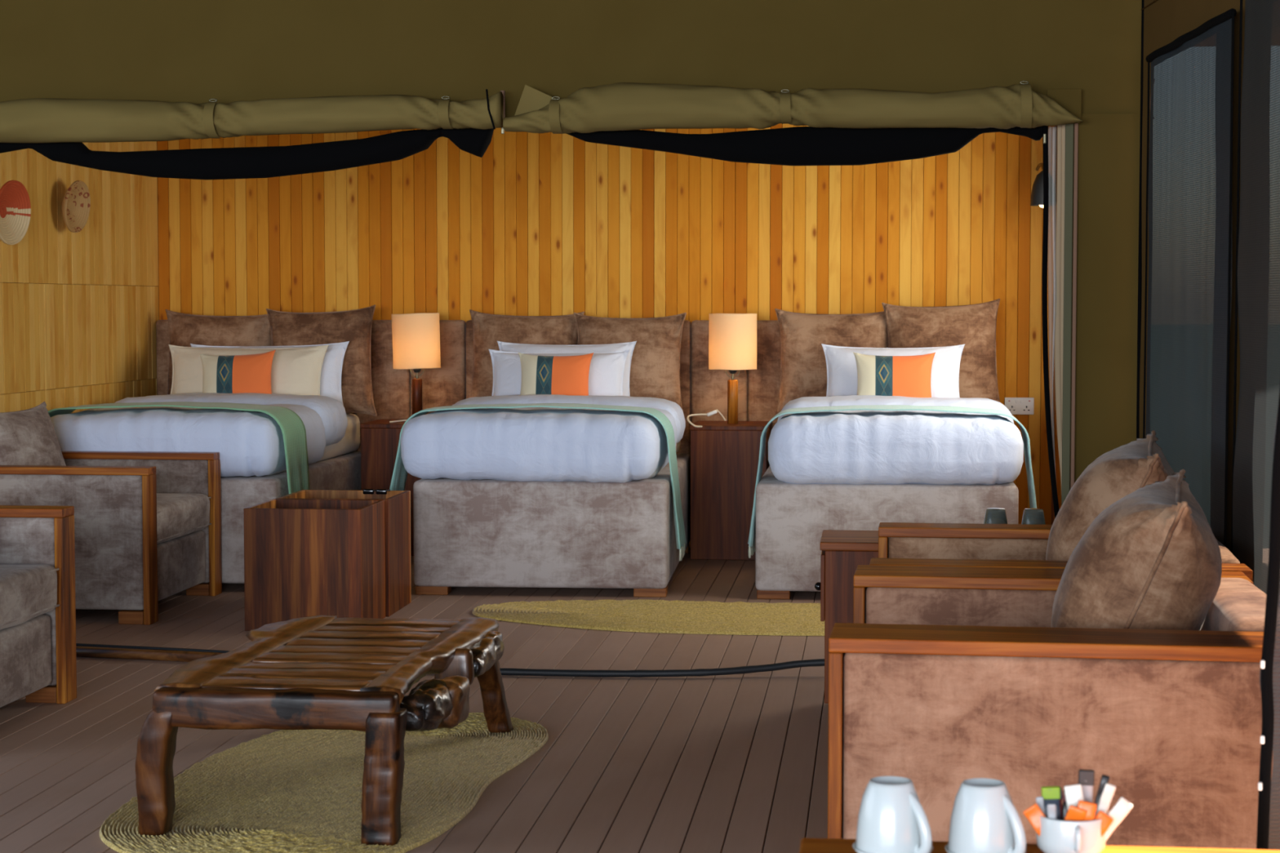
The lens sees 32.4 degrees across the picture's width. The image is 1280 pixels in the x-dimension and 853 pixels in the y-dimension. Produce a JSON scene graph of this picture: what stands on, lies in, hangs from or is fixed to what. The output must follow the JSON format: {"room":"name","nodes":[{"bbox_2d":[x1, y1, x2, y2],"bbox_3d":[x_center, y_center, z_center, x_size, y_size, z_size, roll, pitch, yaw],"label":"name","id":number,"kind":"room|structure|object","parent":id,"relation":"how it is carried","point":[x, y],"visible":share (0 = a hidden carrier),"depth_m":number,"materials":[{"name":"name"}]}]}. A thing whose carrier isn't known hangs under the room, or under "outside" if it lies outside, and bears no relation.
{"room":"tent interior","nodes":[
{"label":"tent interior","id":0,"kind":"room"},
{"bbox_2d":[0,141,159,413],"bbox_3d":[-2.756,-0.639,9.637,0.076,2.750,3.850,0,3,6],"label":"wall","id":1,"kind":"structure","parent":0,"point":[79,311],"depth_m":10.36,"materials":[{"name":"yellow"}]},
{"bbox_2d":[0,180,31,244],"bbox_3d":[-2.684,-0.909,9.348,0.080,0.274,0.274,1,3,17],"label":"wall basket","id":2,"kind":"object","parent":1,"relation":"attached to","point":[15,201],"visible":1,"depth_m":9.40,"materials":[{"name":"red wicker"}]},
{"bbox_2d":[61,180,90,232],"bbox_3d":[-2.602,-1.009,10.100,0.082,0.239,0.240,1,3,12],"label":"wall basket","id":3,"kind":"object","parent":1,"relation":"attached to","point":[76,201],"visible":1,"depth_m":10.14,"materials":[{"name":"beige wicker"}]},
{"bbox_2d":[0,547,828,852],"bbox_3d":[-0.205,0.951,6.144,6.600,0.085,13.049,0,3,6],"label":"floor","id":4,"kind":"structure","parent":0,"point":[731,763],"depth_m":6.36,"materials":[{"name":"brown wood"}]},
{"bbox_2d":[0,505,76,707],"bbox_3d":[-2.277,0.553,6.535,0.899,0.666,0.950,0,3,6],"label":"armchair","id":5,"kind":"object","parent":4,"relation":"on","point":[38,660],"visible":1,"depth_m":6.85,"materials":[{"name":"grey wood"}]},
{"bbox_2d":[0,563,57,630],"bbox_3d":[-2.202,0.514,6.524,0.749,0.168,0.738,0,3,6],"label":"seat cushion","id":6,"kind":"object","parent":5,"relation":"on","point":[28,591],"depth_m":6.60,"materials":[{"name":"fabric"}]},
{"bbox_2d":[0,451,222,625],"bbox_3d":[-2.288,0.411,9.061,0.877,0.667,0.950,0,3,6],"label":"armchair","id":7,"kind":"object","parent":4,"relation":"on","point":[148,524],"visible":0.68,"depth_m":8.59,"materials":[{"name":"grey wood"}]},
{"bbox_2d":[0,401,66,466],"bbox_3d":[-2.552,0.126,9.079,0.236,0.432,0.594,1,3,16],"label":"cushion","id":8,"kind":"object","parent":7,"relation":"on","point":[28,437],"visible":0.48,"depth_m":9.03,"materials":[{"name":"fabric"}]},
{"bbox_2d":[156,493,209,543],"bbox_3d":[-2.215,0.372,9.052,0.730,0.166,0.750,0,3,6],"label":"seat cushion","id":9,"kind":"object","parent":7,"relation":"on","point":[181,517],"depth_m":9.02,"materials":[{"name":"fabric"}]},
{"bbox_2d":[220,413,361,583],"bbox_3d":[-2.009,0.322,10.457,1.080,0.690,1.840,0,3,6],"label":"bed","id":10,"kind":"object","parent":4,"relation":"on","point":[339,468],"visible":0.09,"depth_m":9.52,"materials":[{"name":"fabric"}]},
{"bbox_2d":[50,392,347,477],"bbox_3d":[-2.040,0.034,10.174,1.125,0.341,1.417,0,3,6],"label":"duvet","id":11,"kind":"object","parent":10,"relation":"on","point":[249,443],"visible":0.66,"depth_m":9.52,"materials":[{"name":"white fabric"}]},
{"bbox_2d":[48,401,310,493],"bbox_3d":[-2.088,0.130,9.778,1.203,0.469,0.366,0,3,6],"label":"throw","id":12,"kind":"object","parent":11,"relation":"on","point":[292,427],"visible":0.69,"depth_m":9.70,"materials":[{"name":"green fabric"}]},
{"bbox_2d":[199,349,275,394],"bbox_3d":[-1.968,-0.225,10.739,0.400,0.300,0.131,0,3,7],"label":"striped cushion","id":13,"kind":"object","parent":11,"relation":"on","point":[249,373],"visible":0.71,"depth_m":10.70,"materials":[{"name":"orange fabric"}]},
{"bbox_2d":[168,344,328,395],"bbox_3d":[-1.953,-0.227,10.903,0.824,0.356,0.202,0,3,9],"label":"pillow","id":14,"kind":"object","parent":11,"relation":"on","point":[294,371],"visible":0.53,"depth_m":10.86,"materials":[{"name":"beige fabric"}]},
{"bbox_2d":[164,309,271,395],"bbox_3d":[-2.150,-0.322,11.264,0.603,0.555,0.224,1,3,10],"label":"square cushion","id":15,"kind":"object","parent":10,"relation":"on","point":[184,329],"visible":0.39,"depth_m":11.21,"materials":[{"name":"brown fabric"}]},
{"bbox_2d":[190,341,349,405],"bbox_3d":[-1.864,-0.238,11.014,0.831,0.380,0.206,1,3,9],"label":"pillow","id":16,"kind":"object","parent":10,"relation":"on","point":[331,367],"visible":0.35,"depth_m":10.96,"materials":[{"name":"white fabric"}]},
{"bbox_2d":[266,304,377,416],"bbox_3d":[-1.614,-0.326,11.146,0.585,0.584,0.221,0,3,4],"label":"square cushion","id":17,"kind":"object","parent":10,"relation":"on","point":[354,326],"visible":0.64,"depth_m":11.08,"materials":[{"name":"brown fabric"}]},
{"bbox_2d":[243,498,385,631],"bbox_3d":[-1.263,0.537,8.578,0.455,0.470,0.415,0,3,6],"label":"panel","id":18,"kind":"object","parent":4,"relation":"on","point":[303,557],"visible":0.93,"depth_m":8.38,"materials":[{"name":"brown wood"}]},
{"bbox_2d":[99,712,548,852],"bbox_3d":[-0.786,0.921,5.743,0.920,0.017,1.893,0,3,6],"label":"sisal rug","id":19,"kind":"object","parent":4,"relation":"on","point":[282,791],"visible":0.77,"depth_m":5.60,"materials":[{"name":"beige wicker"}]},
{"bbox_2d":[135,615,513,845],"bbox_3d":[-0.743,0.744,5.763,0.742,0.360,1.469,0,3,6],"label":"coffee table","id":20,"kind":"object","parent":19,"relation":"on","point":[317,672],"visible":1,"depth_m":5.17,"materials":[{"name":"brown wood"}]},
{"bbox_2d":[276,489,411,617],"bbox_3d":[-1.209,0.513,9.009,0.460,0.470,0.425,0,3,6],"label":"wooden box","id":21,"kind":"object","parent":4,"relation":"on","point":[397,503],"visible":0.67,"depth_m":9.01,"materials":[{"name":"brown wood"}]},
{"bbox_2d":[362,488,391,494],"bbox_3d":[-1.081,0.265,9.063,0.110,0.022,0.106,0,3,6],"label":"sunglasses","id":22,"kind":"object","parent":21,"relation":"on","point":[366,491],"visible":1,"depth_m":9.01,"materials":[{"name":"black plastic"}]},
{"bbox_2d":[360,418,422,555],"bbox_3d":[-1.125,0.304,11.107,0.474,0.659,0.460,0,3,6],"label":"nightstand","id":23,"kind":"object","parent":4,"relation":"on","point":[380,438],"visible":0.23,"depth_m":10.88,"materials":[{"name":"brown wood"}]},
{"bbox_2d":[389,419,406,422],"bbox_3d":[-1.064,-0.048,11.000,0.379,0.053,0.022,-1,3,-14],"label":"lamp cord","id":24,"kind":"object","parent":23,"relation":"on","point":[401,420],"visible":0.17,"depth_m":10.96,"materials":[{"name":"beige plastic"}]},
{"bbox_2d":[391,312,440,414],"bbox_3d":[-1.124,-0.297,11.053,0.246,0.546,0.238,0,3,6],"label":"table lamp","id":25,"kind":"object","parent":23,"relation":"on","point":[415,336],"visible":1,"depth_m":10.95,"materials":[{"name":"fabric"}]},
{"bbox_2d":[75,643,824,677],"bbox_3d":[-0.517,0.794,7.517,3.809,0.071,0.261,1,3,9],"label":"cable","id":26,"kind":"object","parent":4,"relation":"on","point":[818,662],"depth_m":7.36,"materials":[{"name":"black rubber"}]},
{"bbox_2d":[413,440,690,597],"bbox_3d":[-0.357,0.332,10.280,1.090,0.690,1.840,0,3,4],"label":"bed","id":27,"kind":"object","parent":4,"relation":"on","point":[473,532],"visible":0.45,"depth_m":9.37,"materials":[{"name":"fabric"}]},
{"bbox_2d":[469,309,584,397],"bbox_3d":[-0.580,-0.313,11.097,0.602,0.554,0.221,0,3,3],"label":"square cushion","id":28,"kind":"object","parent":27,"relation":"on","point":[488,329],"visible":0.5,"depth_m":11.04,"materials":[{"name":"brown fabric"}]},
{"bbox_2d":[400,394,685,482],"bbox_3d":[-0.410,0.041,10.001,1.141,0.343,1.412,0,3,6],"label":"duvet","id":29,"kind":"object","parent":27,"relation":"on","point":[522,444],"visible":0.91,"depth_m":9.34,"materials":[{"name":"white fabric"}]},
{"bbox_2d":[389,403,686,560],"bbox_3d":[-0.447,0.236,9.682,1.295,0.670,0.324,0,3,6],"label":"throw","id":30,"kind":"object","parent":29,"relation":"on","point":[399,477],"visible":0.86,"depth_m":9.60,"materials":[{"name":"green fabric"}]},
{"bbox_2d":[518,352,593,395],"bbox_3d":[-0.409,-0.216,10.572,0.370,0.280,0.134,0,3,6],"label":"striped cushion","id":31,"kind":"object","parent":29,"relation":"on","point":[540,375],"visible":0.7,"depth_m":10.53,"materials":[{"name":"orange fabric"}]},
{"bbox_2d":[488,348,629,395],"bbox_3d":[-0.402,-0.208,10.736,0.704,0.337,0.199,1,3,9],"label":"pillow","id":32,"kind":"object","parent":29,"relation":"on","point":[606,374],"visible":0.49,"depth_m":10.70,"materials":[{"name":"white fabric"}]},
{"bbox_2d":[497,341,636,396],"bbox_3d":[-0.369,-0.234,10.856,0.700,0.376,0.199,0,3,6],"label":"pillow","id":33,"kind":"object","parent":27,"relation":"on","point":[503,346],"visible":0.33,"depth_m":10.84,"materials":[{"name":"white fabric"}]},
{"bbox_2d":[573,312,686,417],"bbox_3d":[-0.054,-0.301,10.976,0.571,0.535,0.218,0,3,5],"label":"square cushion","id":34,"kind":"object","parent":27,"relation":"on","point":[655,367],"visible":0.54,"depth_m":10.91,"materials":[{"name":"brown fabric"}]},
{"bbox_2d":[472,599,824,635],"bbox_3d":[0.323,0.754,8.734,2.066,0.018,0.900,0,3,6],"label":"sisal rug","id":35,"kind":"object","parent":4,"relation":"on","point":[640,615],"visible":0.7,"depth_m":8.73,"materials":[{"name":"gold fabric"}]},
{"bbox_2d":[689,420,771,560],"bbox_3d":[0.455,0.313,10.938,0.377,0.659,0.460,0,3,6],"label":"nightstand","id":36,"kind":"object","parent":4,"relation":"on","point":[725,456],"visible":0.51,"depth_m":10.71,"materials":[{"name":"brown wood"}]},
{"bbox_2d":[686,408,725,427],"bbox_3d":[0.321,-0.041,10.736,0.228,0.085,0.070,-2,4,-37],"label":"lamp cord","id":37,"kind":"object","parent":36,"relation":"on","point":[715,411],"visible":1,"depth_m":10.74,"materials":[{"name":"beige plastic"}]},
{"bbox_2d":[706,409,717,416],"bbox_3d":[0.352,-0.065,10.757,0.050,0.032,0.020,0,3,6],"label":"switch","id":38,"kind":"object","parent":37,"relation":"attached to","point":[715,411],"depth_m":10.75,"materials":[{"name":"white plastic"}]},
{"bbox_2d":[708,313,756,423],"bbox_3d":[0.459,-0.287,10.884,0.239,0.545,0.238,0,3,6],"label":"table lamp","id":39,"kind":"object","parent":36,"relation":"on","point":[732,337],"visible":1,"depth_m":10.78,"materials":[{"name":"fabric"}]},
{"bbox_2d":[814,529,878,703],"bbox_3d":[0.942,0.607,6.702,0.821,0.540,0.360,0,3,6],"label":"table","id":40,"kind":"object","parent":4,"relation":"on","point":[842,551],"visible":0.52,"depth_m":6.56,"materials":[{"name":"brown wood"}]},
{"bbox_2d":[983,507,1007,524],"bbox_3d":[1.075,0.293,6.650,0.080,0.090,0.080,0,3,6],"label":"tumbler","id":41,"kind":"object","parent":40,"relation":"on","point":[993,515],"visible":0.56,"depth_m":6.62,"materials":[{"name":"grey glass"}]},
{"bbox_2d":[1021,508,1045,524],"bbox_3d":[1.187,0.294,6.638,0.080,0.090,0.080,0,3,6],"label":"tumbler","id":42,"kind":"object","parent":40,"relation":"on","point":[1030,516],"visible":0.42,"depth_m":6.61,"materials":[{"name":"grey glass"}]},
{"bbox_2d":[755,466,1018,599],"bbox_3d":[1.128,0.341,10.122,1.095,0.690,1.840,0,3,6],"label":"bed","id":43,"kind":"object","parent":4,"relation":"on","point":[792,518],"visible":0.27,"depth_m":9.23,"materials":[{"name":"fabric"}]},
{"bbox_2d":[774,308,888,420],"bbox_3d":[0.967,-0.308,10.931,0.600,0.556,0.219,0,3,5],"label":"square cushion","id":44,"kind":"object","parent":43,"relation":"on","point":[803,368],"visible":0.56,"depth_m":10.87,"materials":[{"name":"brown fabric"}]},
{"bbox_2d":[821,343,964,397],"bbox_3d":[1.216,-0.214,10.585,0.694,0.366,0.205,1,3,9],"label":"pillow","id":45,"kind":"object","parent":43,"relation":"on","point":[841,362],"visible":0.52,"depth_m":10.55,"materials":[{"name":"white fabric"}]},
{"bbox_2d":[768,395,1023,484],"bbox_3d":[1.140,0.052,9.834,1.108,0.341,1.408,0,3,6],"label":"duvet","id":46,"kind":"object","parent":43,"relation":"on","point":[860,446],"visible":0.91,"depth_m":9.18,"materials":[{"name":"white fabric"}]},
{"bbox_2d":[747,404,1036,558],"bbox_3d":[1.093,0.238,9.492,1.249,0.649,0.352,0,3,6],"label":"throw","id":47,"kind":"object","parent":46,"relation":"on","point":[1032,496],"visible":0.91,"depth_m":9.41,"materials":[{"name":"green fabric"}]},
{"bbox_2d":[853,351,935,397],"bbox_3d":[1.202,-0.209,10.402,0.391,0.285,0.131,0,3,5],"label":"striped cushion","id":48,"kind":"object","parent":46,"relation":"on","point":[878,375],"visible":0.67,"depth_m":10.36,"materials":[{"name":"orange fabric"}]},
{"bbox_2d":[881,298,999,402],"bbox_3d":[1.488,-0.327,10.817,0.598,0.604,0.216,0,3,5],"label":"square cushion","id":49,"kind":"object","parent":43,"relation":"on","point":[974,326],"visible":0.59,"depth_m":10.74,"materials":[{"name":"brown fabric"}]},
{"bbox_2d":[799,838,1279,852],"bbox_3d":[0.854,0.830,2.393,1.380,0.575,0.680,0,3,6],"label":"table","id":50,"kind":"object","parent":4,"relation":"on","point":[806,845],"visible":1,"depth_m":2.73,"materials":[{"name":"brown wood"}]},
{"bbox_2d":[852,842,933,852],"bbox_3d":[0.309,0.519,2.687,0.098,0.012,0.098,0,3,6],"label":"saucer","id":51,"kind":"object","parent":50,"relation":"on","point":[855,843],"visible":0.18,"depth_m":2.68,"materials":[{"name":"grey ceramic"}]},
{"bbox_2d":[855,776,932,852],"bbox_3d":[0.306,0.476,2.682,0.084,0.088,0.091,0,3,-7],"label":"mug","id":52,"kind":"object","parent":51,"relation":"on","point":[892,819],"visible":1,"depth_m":2.65,"materials":[{"name":"grey ceramic"}]},
{"bbox_2d":[945,844,1026,852],"bbox_3d":[0.420,0.520,2.675,0.098,0.012,0.098,0,3,6],"label":"saucer","id":53,"kind":"object","parent":50,"relation":"on","point":[946,846],"visible":0.16,"depth_m":2.68,"materials":[{"name":"grey ceramic"}]},
{"bbox_2d":[948,777,1026,852],"bbox_3d":[0.418,0.477,2.670,0.084,0.088,0.091,0,3,-7],"label":"mug","id":54,"kind":"object","parent":53,"relation":"on","point":[984,819],"visible":1,"depth_m":2.64,"materials":[{"name":"grey ceramic"}]},
{"bbox_2d":[1035,816,1106,852],"bbox_3d":[0.520,0.497,2.656,0.084,0.060,0.084,-3,4,-43],"label":"cup","id":55,"kind":"object","parent":50,"relation":"on","point":[1056,836],"visible":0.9,"depth_m":2.62,"materials":[{"name":"grey ceramic"}]},
{"bbox_2d":[1022,803,1046,836],"bbox_3d":[0.479,0.474,2.645,0.037,0.041,0.007,0,3,7],"label":"sachet","id":56,"kind":"object","parent":55,"relation":"in","point":[1033,813],"visible":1,"depth_m":2.64,"materials":[{"name":"orange paper"}]},
{"bbox_2d":[1035,796,1045,816],"bbox_3d":[0.486,0.473,2.659,0.016,0.052,0.007,1,3,11],"label":"sachet","id":57,"kind":"object","parent":55,"relation":"in","point":[1039,801],"visible":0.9,"depth_m":2.66,"materials":[{"name":"white paper"}]},
{"bbox_2d":[1041,786,1060,820],"bbox_3d":[0.498,0.469,2.663,0.024,0.068,0.007,0,3,6],"label":"sachet","id":58,"kind":"object","parent":55,"relation":"in","point":[1051,794],"visible":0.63,"depth_m":2.66,"materials":[{"name":"green paper"}]},
{"bbox_2d":[1047,804,1056,819],"bbox_3d":[0.494,0.476,2.636,0.013,0.048,0.007,1,3,11],"label":"sachet","id":59,"kind":"object","parent":55,"relation":"in","point":[1051,808],"visible":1,"depth_m":2.63,"materials":[{"name":"white paper"}]},
{"bbox_2d":[1059,786,1062,820],"bbox_3d":[0.506,0.470,2.669,0.021,0.066,0.007,0,3,6],"label":"sachet","id":60,"kind":"object","parent":55,"relation":"in","point":[1060,788],"visible":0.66,"depth_m":2.67,"materials":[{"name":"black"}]},
{"bbox_2d":[1062,790,1067,820],"bbox_3d":[0.520,0.470,2.659,0.022,0.061,0.007,0,3,6],"label":"sachet","id":61,"kind":"object","parent":55,"relation":"in","point":[1064,810],"visible":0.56,"depth_m":2.66,"materials":[{"name":"black paper"}]},
{"bbox_2d":[1064,784,1084,809],"bbox_3d":[0.526,0.467,2.650,0.031,0.072,0.008,0,3,6],"label":"sachet","id":62,"kind":"object","parent":55,"relation":"in","point":[1073,793],"visible":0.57,"depth_m":2.65,"materials":[{"name":"white paper"}]},
{"bbox_2d":[1064,805,1087,821],"bbox_3d":[0.517,0.474,2.627,0.032,0.044,0.009,0,3,5],"label":"sachet","id":63,"kind":"object","parent":55,"relation":"in","point":[1073,814],"visible":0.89,"depth_m":2.62,"materials":[{"name":"orange paper"}]},
{"bbox_2d":[1078,768,1094,803],"bbox_3d":[0.539,0.458,2.664,0.021,0.085,0.007,0,3,6],"label":"sachet","id":64,"kind":"object","parent":55,"relation":"in","point":[1086,777],"visible":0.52,"depth_m":2.66,"materials":[{"name":"grey paper"}]},
{"bbox_2d":[1077,800,1096,821],"bbox_3d":[0.530,0.470,2.628,0.030,0.048,0.008,0,3,7],"label":"sachet","id":65,"kind":"object","parent":55,"relation":"in","point":[1091,807],"visible":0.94,"depth_m":2.62,"materials":[{"name":"orange paper"}]},
{"bbox_2d":[1094,774,1110,811],"bbox_3d":[0.553,0.461,2.659,0.029,0.081,0.007,0,3,6],"label":"sachet","id":66,"kind":"object","parent":55,"relation":"in","point":[1104,780],"visible":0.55,"depth_m":2.65,"materials":[{"name":"black paper"}]},
{"bbox_2d":[1093,810,1113,837],"bbox_3d":[0.549,0.478,2.630,0.034,0.038,0.008,0,3,5],"label":"sachet","id":67,"kind":"object","parent":55,"relation":"in","point":[1106,821],"visible":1,"depth_m":2.63,"materials":[{"name":"orange paper"}]},
{"bbox_2d":[1093,783,1115,818],"bbox_3d":[0.556,0.466,2.651,0.034,0.073,0.007,0,3,6],"label":"sachet","id":68,"kind":"object","parent":55,"relation":"in","point":[1108,793],"visible":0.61,"depth_m":2.65,"materials":[{"name":"white paper"}]},
{"bbox_2d":[1105,797,1133,841],"bbox_3d":[0.565,0.475,2.641,0.053,0.062,0.008,0,3,6],"label":"sachet","id":69,"kind":"object","parent":55,"relation":"in","point":[1122,807],"visible":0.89,"depth_m":2.64,"materials":[{"name":"white paper"}]},
{"bbox_2d":[827,564,1273,849],"bbox_3d":[0.883,0.670,4.667,0.909,0.641,1.170,0,3,8],"label":"armchair","id":70,"kind":"object","parent":4,"relation":"on","point":[940,678],"visible":0.86,"depth_m":4.11,"materials":[{"name":"brown fabric"}]},
{"bbox_2d":[1050,468,1222,631],"bbox_3d":[1.040,0.352,4.620,0.359,0.494,0.536,1,3,20],"label":"cushion","id":71,"kind":"object","parent":70,"relation":"on","point":[1151,559],"visible":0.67,"depth_m":4.42,"materials":[{"name":"brown fabric"}]},
{"bbox_2d":[869,522,1253,581],"bbox_3d":[1.067,0.608,5.772,0.907,0.641,1.030,0,3,8],"label":"armchair","id":72,"kind":"object","parent":4,"relation":"on","point":[900,544],"visible":0.03,"depth_m":6.16,"materials":[{"name":"brown wood"}]},
{"bbox_2d":[1045,430,1174,560],"bbox_3d":[1.240,0.280,5.744,0.348,0.514,0.570,1,3,15],"label":"cushion","id":73,"kind":"object","parent":72,"relation":"on","point":[1119,472],"visible":0.47,"depth_m":5.58,"materials":[{"name":"brown fabric"}]},
{"bbox_2d":[0,0,1144,506],"bbox_3d":[-0.874,-0.643,7.474,5.069,2.950,0.060,0,3,6],"label":"wall","id":74,"kind":"structure","parent":0,"point":[1086,56],"depth_m":7.35,"materials":[{"name":"fabric"}]},
{"bbox_2d":[75,645,223,662],"bbox_3d":[-1.712,0.805,7.723,1.383,0.046,0.044,1,3,15],"label":"sill","id":75,"kind":"structure","parent":74,"relation":"attached to","point":[81,651],"depth_m":7.72,"materials":[{"name":"brown wood"}]},
{"bbox_2d":[0,128,442,179],"bbox_3d":[-1.511,-0.932,7.534,1.698,0.174,0.098,0,3,6],"label":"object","id":76,"kind":"object","parent":74,"relation":"hanging from","point":[267,162],"visible":0.94,"depth_m":7.48,"materials":[{"name":"black fabric"}]},
{"bbox_2d":[0,91,503,142],"bbox_3d":[-1.393,-1.042,7.425,1.876,0.159,0.179,0,3,6],"label":"flap","id":77,"kind":"object","parent":74,"relation":"attached to","point":[34,120],"visible":1,"depth_m":7.37,"materials":[{"name":"fabric"}]},
{"bbox_2d":[485,88,495,129],"bbox_3d":[-0.493,-1.047,7.262,0.032,0.133,0.007,0,3,6],"label":"cord","id":78,"kind":"object","parent":77,"relation":"attached to","point":[486,90],"visible":1,"depth_m":7.26,"materials":[{"name":"black fabric"}]},
{"bbox_2d":[500,90,505,133],"bbox_3d":[-0.460,-1.054,7.374,0.015,0.144,0.015,2,4,29],"label":"zip","id":79,"kind":"object","parent":77,"relation":"attached to","point":[502,91],"visible":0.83,"depth_m":7.37,"materials":[{"name":"brown"}]},
{"bbox_2d":[440,128,493,157],"bbox_3d":[-0.584,-0.961,7.432,0.185,0.105,0.085,0,3,6],"label":"net","id":80,"kind":"object","parent":74,"relation":"hanging from","point":[475,141],"visible":0.77,"depth_m":7.40,"materials":[{"name":"black fabric"}]},
{"bbox_2d":[502,80,1082,133],"bbox_3d":[0.490,-1.052,7.220,1.889,0.167,0.182,0,3,6],"label":"flap","id":81,"kind":"object","parent":74,"relation":"attached to","point":[619,106],"visible":1,"depth_m":7.17,"materials":[{"name":"fabric"}]},
{"bbox_2d":[566,125,1048,165],"bbox_3d":[0.545,-0.934,7.314,1.600,0.134,0.100,0,3,6],"label":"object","id":82,"kind":"object","parent":74,"relation":"hanging from","point":[797,145],"visible":0.85,"depth_m":7.28,"materials":[{"name":"black fabric"}]},
{"bbox_2d":[1041,124,1065,518],"bbox_3d":[1.371,-0.088,7.262,0.102,1.815,0.069,0,3,6],"label":"net door edge","id":83,"kind":"object","parent":74,"relation":"attached to","point":[1060,246],"visible":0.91,"depth_m":7.25,"materials":[{"name":"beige fabric"}]},
{"bbox_2d":[156,123,1057,547],"bbox_3d":[-0.049,-0.731,11.283,5.200,2.750,0.076,0,3,6],"label":"wall","id":84,"kind":"structure","parent":0,"point":[548,224],"depth_m":11.23,"materials":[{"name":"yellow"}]},
{"bbox_2d":[155,320,780,455],"bbox_3d":[-0.409,0.021,11.276,4.240,1.130,0.070,0,3,6],"label":"headboard","id":85,"kind":"object","parent":84,"relation":"attached to","point":[446,385],"visible":0.1,"depth_m":11.27,"materials":[{"name":"brown fabric"}]},
{"bbox_2d":[1004,397,1034,414],"bbox_3d":[1.907,-0.103,11.061,0.146,0.086,0.015,0,3,6],"label":"wall socket","id":86,"kind":"object","parent":84,"relation":"attached to","point":[1016,406],"visible":0.97,"depth_m":11.06,"materials":[{"name":"white plastic"}]},
{"bbox_2d":[1053,402,1061,519],"bbox_3d":[1.922,-0.620,9.303,0.040,2.700,3.450,0,3,6],"label":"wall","id":87,"kind":"structure","parent":0,"point":[1057,470],"depth_m":10.88,"materials":[{"name":"brown fabric"}]},
{"bbox_2d":[1030,162,1056,207],"bbox_3d":[1.958,-1.175,10.743,0.128,0.230,0.505,0,3,6],"label":"wall lamp","id":88,"kind":"object","parent":87,"relation":"attached to","point":[1037,193],"visible":0.66,"depth_m":10.52,"materials":[{"name":"black metal"}]},
{"bbox_2d":[1141,0,1158,9],"bbox_3d":[2.493,-1.229,5.154,2.150,0.028,3.800,0,3,6],"label":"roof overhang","id":89,"kind":"object","parent":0,"point":[1153,2],"visible":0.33,"depth_m":7.02,"materials":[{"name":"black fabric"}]},
{"bbox_2d":[1139,0,1244,551],"bbox_3d":[1.556,-0.484,4.621,0.016,2.950,5.175,0,3,2],"label":"wall","id":90,"kind":"structure","parent":0,"point":[1164,20],"depth_m":6.45,"materials":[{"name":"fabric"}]},
{"bbox_2d":[1142,8,1236,546],"bbox_3d":[1.578,-0.148,6.440,0.044,1.977,1.235,0,3,3],"label":"window","id":91,"kind":"structure","parent":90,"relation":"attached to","point":[1189,171],"depth_m":6.28,"materials":[{"name":"grey glass"}]},
{"bbox_2d":[1231,0,1279,597],"bbox_3d":[1.519,-0.187,4.577,0.031,2.262,2.390,0,3,2],"label":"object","id":92,"kind":"object","parent":90,"relation":"attached to","point":[1257,282],"visible":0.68,"depth_m":5.54,"materials":[{"name":"grey"}]},
{"bbox_2d":[1256,387,1279,850],"bbox_3d":[1.199,0.058,3.264,0.693,1.332,0.074,-1,4,-25],"label":"flap","id":93,"kind":"object","parent":92,"relation":"hanging from","point":[1268,837],"visible":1,"depth_m":3.14,"materials":[{"name":"black fabric"}]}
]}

